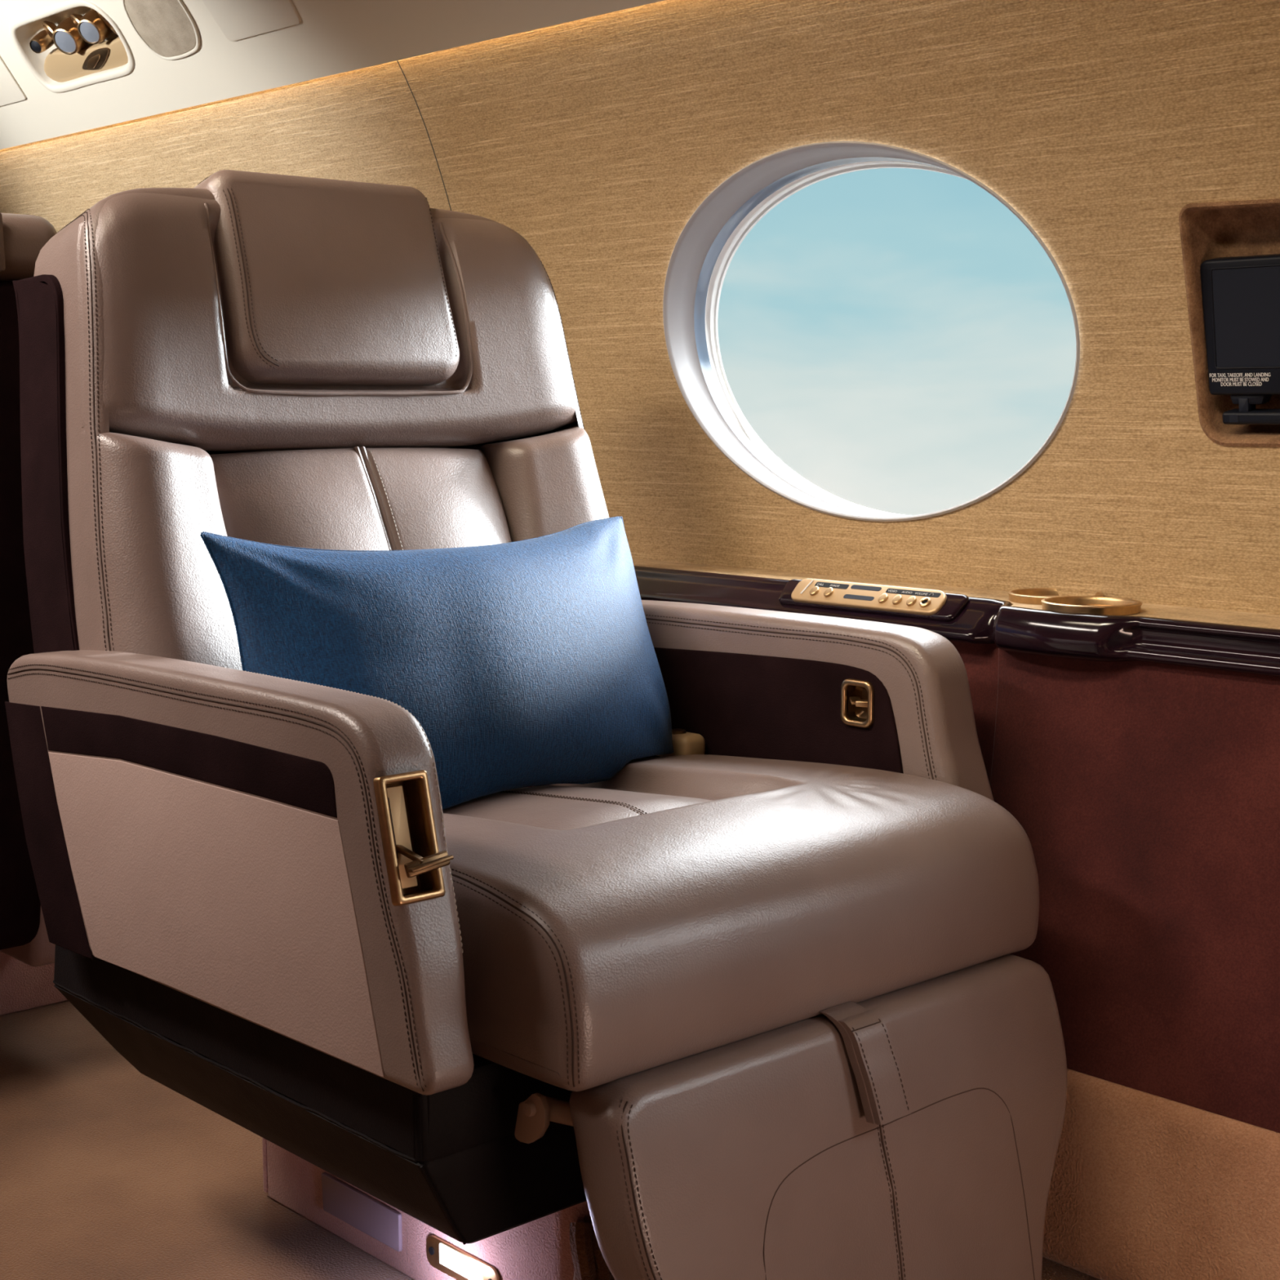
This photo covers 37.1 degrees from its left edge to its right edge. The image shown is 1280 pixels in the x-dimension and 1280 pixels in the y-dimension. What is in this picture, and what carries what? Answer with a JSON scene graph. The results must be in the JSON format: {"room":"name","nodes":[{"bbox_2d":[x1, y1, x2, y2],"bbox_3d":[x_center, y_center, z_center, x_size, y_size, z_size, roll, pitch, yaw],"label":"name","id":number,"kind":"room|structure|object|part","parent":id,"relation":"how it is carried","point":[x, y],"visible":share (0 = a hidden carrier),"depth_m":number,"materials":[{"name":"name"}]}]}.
{"room":"aircraft cabin","nodes":[
{"label":"aircraft cabin","id":0,"kind":"room"},
{"bbox_2d":[0,0,664,149],"bbox_3d":[-0.458,-0.759,1.227,1.667,0.386,6.050,-6,10,-42],"label":"ceiling","id":1,"kind":"structure","parent":0,"point":[331,37],"depth_m":2.46,"materials":[{"name":"beige plastic"}]},
{"bbox_2d":[0,55,26,106],"bbox_3d":[-1.046,-0.883,2.959,0.096,0.106,0.267,-6,10,-42],"label":"ceiling hatch","id":2,"kind":"object","parent":1,"relation":"attached to","point":[11,91],"visible":1,"depth_m":2.91,"materials":[{"name":"beige plastic"}]},
{"bbox_2d":[9,0,134,93],"bbox_3d":[-0.808,-0.848,2.720,0.092,0.097,0.306,-6,10,-42],"label":"overhead light panel","id":3,"kind":"object","parent":1,"relation":"attached to","point":[73,44],"visible":0.97,"depth_m":2.72,"materials":[{"name":"beige plastic"}]},
{"bbox_3d":[-0.778,-0.824,2.717,0.010,0.015,0.056,-4,8,-29],"label":"push plate","id":4,"kind":"part","parent":3,"relation":"part of","materials":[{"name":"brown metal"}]},
{"bbox_2d":[121,0,199,60],"bbox_3d":[-0.634,-0.822,2.524,0.081,0.089,0.152,-6,10,-42],"label":"ceiling speaker","id":5,"kind":"object","parent":1,"relation":"in","point":[166,28],"visible":1,"depth_m":2.53,"materials":[{"name":"plastic"}]},
{"bbox_2d":[202,0,301,41],"bbox_3d":[-0.492,-0.798,2.378,0.066,0.072,0.183,-6,10,-42],"label":"ceiling hatch","id":6,"kind":"object","parent":1,"relation":"attached to","point":[237,20],"visible":1,"depth_m":2.40,"materials":[{"name":"beige plastic"}]},
{"bbox_2d":[0,1000,1100,1279],"bbox_3d":[-0.458,0.597,1.395,1.800,0.001,6.050,-6,10,-42],"label":"floor","id":7,"kind":"structure","parent":0,"point":[108,1171],"depth_m":1.88,"materials":[{"name":"beige carpet"}]},
{"bbox_2d":[0,212,67,1015],"bbox_3d":[-1.014,0.004,2.201,0.780,0.977,0.652,-6,10,-42],"label":"armchair","id":8,"kind":"object","parent":7,"relation":"on","point":[27,955],"visible":0.44,"depth_m":2.09,"materials":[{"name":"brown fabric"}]},
{"bbox_3d":[-0.715,-0.428,2.042,0.067,0.064,0.013,-6,10,-42],"label":"latch plate","id":9,"kind":"part","parent":8,"relation":"part of","materials":[{"name":"beige leather"}]},
{"bbox_3d":[-0.846,0.145,2.410,0.095,0.427,0.600,-6,10,-42],"label":"armrest","id":10,"kind":"part","parent":8,"relation":"part of","materials":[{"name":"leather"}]},
{"bbox_2d":[0,213,57,281],"bbox_3d":[-0.927,-0.416,1.959,0.645,0.083,0.164,-6,10,-42],"label":"cushion","id":11,"kind":"object","parent":8,"relation":"on","point":[22,237],"depth_m":2.08,"materials":[{"name":"beige leather"}]},
{"bbox_2d":[4,169,1066,1279],"bbox_3d":[-0.107,0.064,1.697,0.674,0.983,0.867,-6,10,-42],"label":"armchair","id":12,"kind":"object","parent":7,"relation":"on","point":[750,999],"visible":0.94,"depth_m":1.54,"materials":[{"name":"beige leather"}]},
{"bbox_3d":[-0.514,0.162,1.657,0.001,0.210,0.152,-6,10,-42],"label":"panel","id":13,"kind":"part","parent":12,"relation":"part of","materials":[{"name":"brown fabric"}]},
{"bbox_3d":[-0.342,0.195,1.471,0.001,0.178,0.495,-6,10,-42],"label":"panel","id":14,"kind":"part","parent":12,"relation":"part of","materials":[{"name":"leather"}]},
{"bbox_3d":[-0.332,0.153,1.499,0.058,0.262,0.632,-6,10,-42],"label":"armrest","id":15,"kind":"part","parent":12,"relation":"part of","materials":[{"name":"beige leather"}]},
{"bbox_3d":[-0.294,-0.138,1.893,0.610,0.594,0.291,-6,10,-42],"label":"backrest frame","id":16,"kind":"part","parent":12,"relation":"part of","materials":[{"name":"beige leather"}]},
{"bbox_3d":[-0.252,0.516,1.724,0.004,0.036,0.123,-6,10,-42],"label":"vent plate","id":17,"kind":"part","parent":12,"relation":"part of","materials":[{"name":"grey metal"}]},
{"bbox_3d":[-0.166,0.134,1.291,0.019,0.069,0.027,-6,10,-42],"label":"slide plate","id":18,"kind":"part","parent":12,"relation":"part of","materials":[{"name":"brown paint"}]},
{"bbox_3d":[-0.148,0.146,1.285,0.034,0.020,0.036,-6,10,-42],"label":"lever","id":19,"kind":"part","parent":12,"relation":"part of","materials":[{"name":"brown metal"}]},
{"bbox_2d":[200,515,673,809],"bbox_3d":[-0.147,0.021,1.762,0.502,0.258,0.167,-6,10,-42],"label":"lumbar pillow","id":20,"kind":"object","parent":12,"relation":"on","point":[534,661],"visible":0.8,"depth_m":1.70,"materials":[{"name":"blue fabric"}]},
{"bbox_3d":[-0.150,0.530,1.614,0.004,0.028,0.100,-6,10,-42],"label":"floor lamp plate","id":21,"kind":"part","parent":12,"relation":"part of","materials":[{"name":"brown metal"}]},
{"bbox_3d":[-0.034,0.335,1.347,0.081,0.029,0.020,0,7,-2],"label":"hinge rod","id":22,"kind":"part","parent":12,"relation":"part of","materials":[{"name":"beige paint"}]},
{"bbox_2d":[442,754,1039,1091],"bbox_3d":[-0.036,0.193,1.652,0.535,0.143,0.572,-6,10,-42],"label":"seat cushion","id":23,"kind":"object","parent":12,"relation":"on","point":[668,922],"depth_m":1.43,"materials":[{"name":"beige leather"}]},
{"bbox_3d":[0.108,0.090,1.880,0.003,0.158,0.414,-6,10,-42],"label":"suede panel","id":24,"kind":"part","parent":12,"relation":"part of","materials":[{"name":"brown fabric"}]},
{"bbox_3d":[0.107,0.100,1.926,0.057,0.262,0.632,-6,10,-42],"label":"armrest","id":25,"kind":"part","parent":12,"relation":"part of","materials":[{"name":"beige leather"}]},
{"bbox_2d":[846,685,867,720],"bbox_3d":[0.209,0.058,1.776,0.017,0.032,0.028,-6,10,-42],"label":"latch","id":26,"kind":"object","parent":12,"relation":"on","point":[856,695],"depth_m":1.78,"materials":[{"name":"brown metal"}]},
{"bbox_3d":[0.204,0.058,1.772,0.017,0.007,0.027,-6,10,-42],"label":"lever","id":27,"kind":"part","parent":12,"relation":"part of","materials":[{"name":"brown metal"}]},
{"bbox_2d":[0,0,1279,615],"bbox_3d":[0.220,-0.314,1.909,0.209,0.752,6.050,-6,10,-42],"label":"wall","id":28,"kind":"structure","parent":0,"point":[596,140],"depth_m":1.92,"materials":[{"name":"wood"}]},
{"bbox_2d":[396,60,451,210],"bbox_3d":[-0.231,-0.375,2.408,0.201,0.730,0.024,-6,10,-42],"label":"trim","id":29,"kind":"structure","parent":28,"relation":"attached to","point":[397,60],"depth_m":2.36,"materials":[{"name":"black"}]},
{"bbox_2d":[524,640,998,787],"bbox_3d":[-0.753,0.041,2.977,0.057,0.369,3.237,-6,10,-42],"label":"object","id":30,"kind":"structure","parent":28,"relation":"attached to","point":[980,661],"depth_m":1.83,"materials":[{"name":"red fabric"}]},
{"bbox_2d":[662,141,1079,521],"bbox_3d":[0.240,-0.316,2.003,0.172,0.386,0.561,-6,10,-42],"label":"window","id":31,"kind":"structure","parent":28,"relation":"in","point":[702,255],"depth_m":2.13,"materials":[{"name":"grey"}]},
{"bbox_2d":[631,558,1279,677],"bbox_3d":[0.244,-0.038,1.966,0.157,0.049,6.030,-6,10,-42],"label":"ledge","id":32,"kind":"object","parent":28,"relation":"attached to","point":[1040,621],"visible":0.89,"depth_m":1.79,"materials":[{"name":"paint"}]},
{"bbox_3d":[0.228,-0.044,1.920,0.025,0.024,0.195,-6,10,-42],"label":"control panel","id":33,"kind":"part","parent":32,"relation":"part of","materials":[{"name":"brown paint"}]},
{"bbox_2d":[990,648,1279,1133],"bbox_3d":[1.286,0.314,0.776,0.087,0.369,2.837,-6,10,-42],"label":"wall panel","id":34,"kind":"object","parent":28,"relation":"attached to","point":[1145,796],"depth_m":1.67,"materials":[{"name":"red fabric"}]},
{"bbox_2d":[1178,198,1279,447],"bbox_3d":[0.626,-0.262,1.565,0.087,0.210,0.376,-6,10,-42],"label":"wall recess","id":35,"kind":"structure","parent":28,"relation":"attached to","point":[1230,228],"depth_m":1.68,"materials":[{"name":"brown wood"}]},
{"bbox_2d":[1200,253,1279,424],"bbox_3d":[0.576,-0.257,1.627,0.043,0.146,0.205,-6,10,-42],"label":"monitor","id":36,"kind":"object","parent":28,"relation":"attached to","point":[1241,295],"visible":1,"depth_m":1.67,"materials":[{"name":"black plastic"}]},
{"bbox_3d":[0.583,-0.192,1.645,0.021,0.014,0.170,-6,10,-42],"label":"arm","id":37,"kind":"part","parent":36,"relation":"part of","materials":[{"name":"black plastic"}]},
{"bbox_3d":[0.234,0.239,1.991,0.222,0.565,6.050,-6,10,-42],"label":"trim","id":38,"kind":"structure","parent":0,"visible":0},
{"bbox_2d":[1042,1068,1279,1279],"bbox_3d":[0.165,0.439,1.952,0.070,0.176,6.050,-6,10,-42],"label":"wall panel","id":39,"kind":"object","parent":38,"relation":"attached to","point":[1144,1185],"depth_m":1.62,"materials":[{"name":"tan leather"}]}
]}

